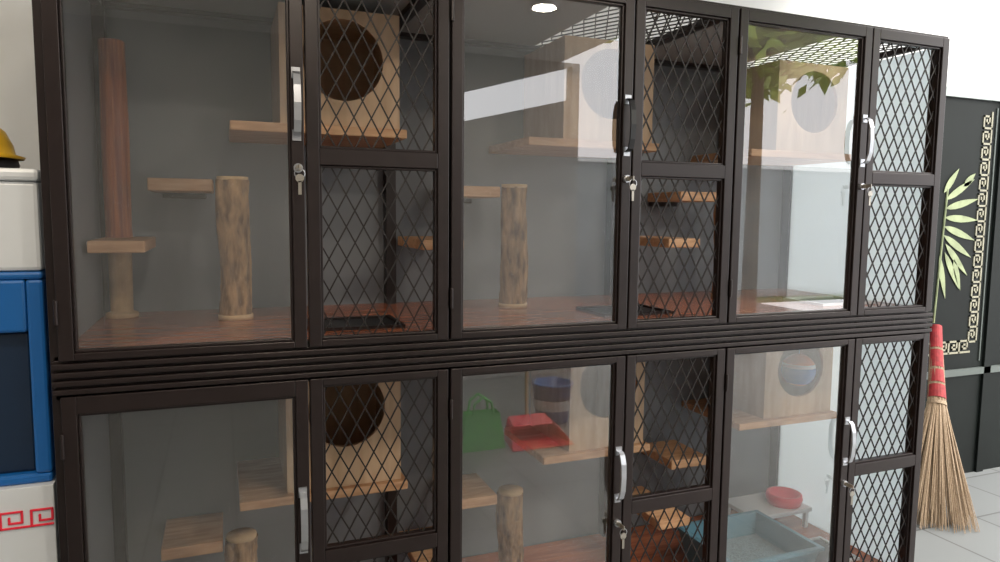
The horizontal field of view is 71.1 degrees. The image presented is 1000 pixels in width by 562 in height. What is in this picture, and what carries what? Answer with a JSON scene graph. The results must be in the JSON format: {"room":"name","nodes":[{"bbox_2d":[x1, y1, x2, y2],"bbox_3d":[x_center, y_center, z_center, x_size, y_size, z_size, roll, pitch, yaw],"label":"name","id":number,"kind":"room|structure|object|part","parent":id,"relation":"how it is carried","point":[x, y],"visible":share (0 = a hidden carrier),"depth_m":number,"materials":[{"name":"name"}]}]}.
{"room":"pet shop","nodes":[
{"label":"pet shop","id":0,"kind":"room"},
{"bbox_2d":[0,0,999,169],"bbox_3d":[2.215,-0.903,3.946,11.000,4.200,0.120,-2,6,-21],"label":"wall","id":1,"kind":"structure","parent":0,"point":[972,27],"depth_m":3.64,"materials":[{"name":"white paint"}]},
{"bbox_2d":[914,467,999,561],"bbox_3d":[4.032,1.694,-0.490,11.000,0.100,9.900,-2,6,-21],"label":"floor","id":2,"kind":"structure","parent":0,"point":[931,545],"depth_m":3.45,"materials":[{"name":"grey tile"}]},
{"bbox_2d":[0,475,59,561],"bbox_3d":[-1.490,0.922,1.958,0.560,0.865,0.574,-2,6,-21],"label":"chest","id":3,"kind":"object","parent":2,"relation":"on","point":[29,528],"visible":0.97,"depth_m":1.75,"materials":[{"name":"plastic"}]},
{"bbox_2d":[0,269,55,486],"bbox_3d":[-1.476,0.225,1.895,0.535,0.535,0.532,-2,6,-21],"label":"storage drawer","id":4,"kind":"object","parent":3,"relation":"on","point":[27,450],"visible":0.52,"depth_m":1.75,"materials":[{"name":"plastic"}]},
{"bbox_2d":[0,168,44,270],"bbox_3d":[-1.470,-0.165,1.845,0.550,0.249,0.540,-2,6,-21],"label":"storage box","id":5,"kind":"object","parent":4,"relation":"on","point":[21,216],"visible":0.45,"depth_m":1.70,"materials":[{"name":"plastic"}]},
{"bbox_2d":[0,128,25,167],"bbox_3d":[-1.366,-0.351,1.759,0.286,0.140,0.286,-2,6,-21],"label":"helmet","id":6,"kind":"object","parent":5,"relation":"on","point":[8,157],"visible":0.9,"depth_m":1.77,"materials":[{"name":"yellow plastic"}]},
{"bbox_2d":[32,0,949,561],"bbox_3d":[0.173,0.184,2.592,3.012,2.249,0.870,-2,6,-21],"label":"tall cabinet","id":7,"kind":"object","parent":2,"relation":"on","point":[376,252],"visible":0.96,"depth_m":2.50,"materials":[{"name":"brown metal"}]},
{"bbox_2d":[215,176,252,320],"bbox_3d":[-0.878,-0.109,2.312,0.110,0.470,0.110,-2,6,-21],"label":"log","id":8,"kind":"object","parent":7,"relation":"on","point":[233,231],"visible":1,"depth_m":2.28,"materials":[{"name":"brown wood"}]},
{"bbox_2d":[224,528,257,561],"bbox_3d":[-0.891,1.051,2.421,0.112,0.370,0.110,-2,6,-21],"label":"log","id":9,"kind":"object","parent":7,"relation":"in","point":[241,545],"visible":1,"depth_m":2.37,"materials":[{"name":"brown wood"}]},
{"bbox_2d":[271,2,399,128],"bbox_3d":[-0.584,-0.708,2.445,0.385,0.373,0.370,-2,6,-21],"label":"house","id":10,"kind":"object","parent":7,"relation":"in","point":[278,36],"visible":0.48,"depth_m":2.33,"materials":[{"name":"brown wood"}]},
{"bbox_2d":[278,381,400,493],"bbox_3d":[-0.596,0.474,2.557,0.385,0.428,0.370,-2,6,-21],"label":"house","id":11,"kind":"object","parent":7,"relation":"in","point":[285,419],"visible":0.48,"depth_m":2.45,"materials":[{"name":"brown wood"}]},
{"bbox_2d":[495,484,523,561],"bbox_3d":[0.040,1.016,2.786,0.112,0.390,0.110,-2,6,-21],"label":"log","id":12,"kind":"object","parent":7,"relation":"in","point":[509,506],"visible":1,"depth_m":2.75,"materials":[{"name":"brown wood"}]},
{"bbox_2d":[499,184,528,308],"bbox_3d":[0.056,-0.134,2.679,0.117,0.470,0.110,-2,6,-21],"label":"log","id":13,"kind":"object","parent":7,"relation":"on","point":[514,265],"visible":1,"depth_m":2.64,"materials":[{"name":"brown wood"}]},
{"bbox_2d":[530,362,644,451],"bbox_3d":[0.358,0.439,2.931,0.335,0.408,0.370,-2,6,-21],"label":"house","id":14,"kind":"object","parent":7,"relation":"in","point":[569,406],"visible":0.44,"depth_m":2.81,"materials":[{"name":"brown wood"}]},
{"bbox_2d":[523,35,654,142],"bbox_3d":[0.346,-0.733,2.811,0.385,0.373,0.370,-2,6,-21],"label":"house","id":15,"kind":"object","parent":7,"relation":"in","point":[570,82],"visible":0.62,"depth_m":2.69,"materials":[{"name":"brown wood"}]},
{"bbox_2d":[711,190,716,297],"bbox_3d":[0.982,-0.160,3.044,0.112,0.470,0.110,-2,6,-21],"label":"log","id":16,"kind":"object","parent":7,"relation":"on","point":[714,214],"visible":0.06,"depth_m":3.04,"materials":[{"name":"brown wood"}]},
{"bbox_2d":[675,510,824,561],"bbox_3d":[1.018,1.130,2.894,0.444,0.160,0.384,-2,6,-21],"label":"tray","id":17,"kind":"object","parent":7,"relation":"in","point":[752,536],"visible":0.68,"depth_m":2.96,"materials":[{"name":"teal plastic"}]},
{"bbox_2d":[728,492,811,526],"bbox_3d":[1.281,1.118,3.370,0.340,0.100,0.230,-2,6,-21],"label":"stand","id":18,"kind":"object","parent":7,"relation":"in","point":[758,501],"visible":0.42,"depth_m":3.33,"materials":[{"name":"white plastic"}]},
{"bbox_2d":[765,486,802,508],"bbox_3d":[1.366,1.043,3.369,0.170,0.050,0.170,-2,6,-21],"label":"bowl","id":19,"kind":"object","parent":18,"relation":"on","point":[777,496],"visible":1,"depth_m":3.34,"materials":[{"name":"red plastic"}]},
{"bbox_2d":[733,347,832,418],"bbox_3d":[1.270,0.398,3.273,0.385,0.373,0.399,-2,6,-21],"label":"house","id":20,"kind":"object","parent":7,"relation":"in","point":[766,385],"visible":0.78,"depth_m":3.14,"materials":[{"name":"brown wood"}]},
{"bbox_2d":[743,60,848,153],"bbox_3d":[1.277,-0.758,3.177,0.385,0.373,0.370,-2,6,-21],"label":"house","id":21,"kind":"object","parent":7,"relation":"in","point":[790,105],"visible":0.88,"depth_m":3.04,"materials":[{"name":"brown wood"}]},
{"bbox_3d":[1.558,0.126,3.160,0.008,2.145,0.700,-2,6,-21],"label":"frosted panel","id":22,"kind":"part","parent":7,"relation":"part of","materials":[{"name":"clear glass"}]},
{"bbox_2d":[917,324,979,533],"bbox_3d":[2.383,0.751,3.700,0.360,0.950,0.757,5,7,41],"label":"broom","id":23,"kind":"object","parent":2,"relation":"on","point":[942,475],"visible":0.9,"depth_m":3.64,"materials":[{"name":"beige wicker"}]},
{"bbox_2d":[924,87,999,472],"bbox_3d":[2.447,0.050,4.036,1.950,2.290,0.054,-2,6,-21],"label":"cabinet","id":24,"kind":"object","parent":2,"relation":"on","point":[966,279],"visible":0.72,"depth_m":4.14,"materials":[{"name":"black paint"}]}
]}

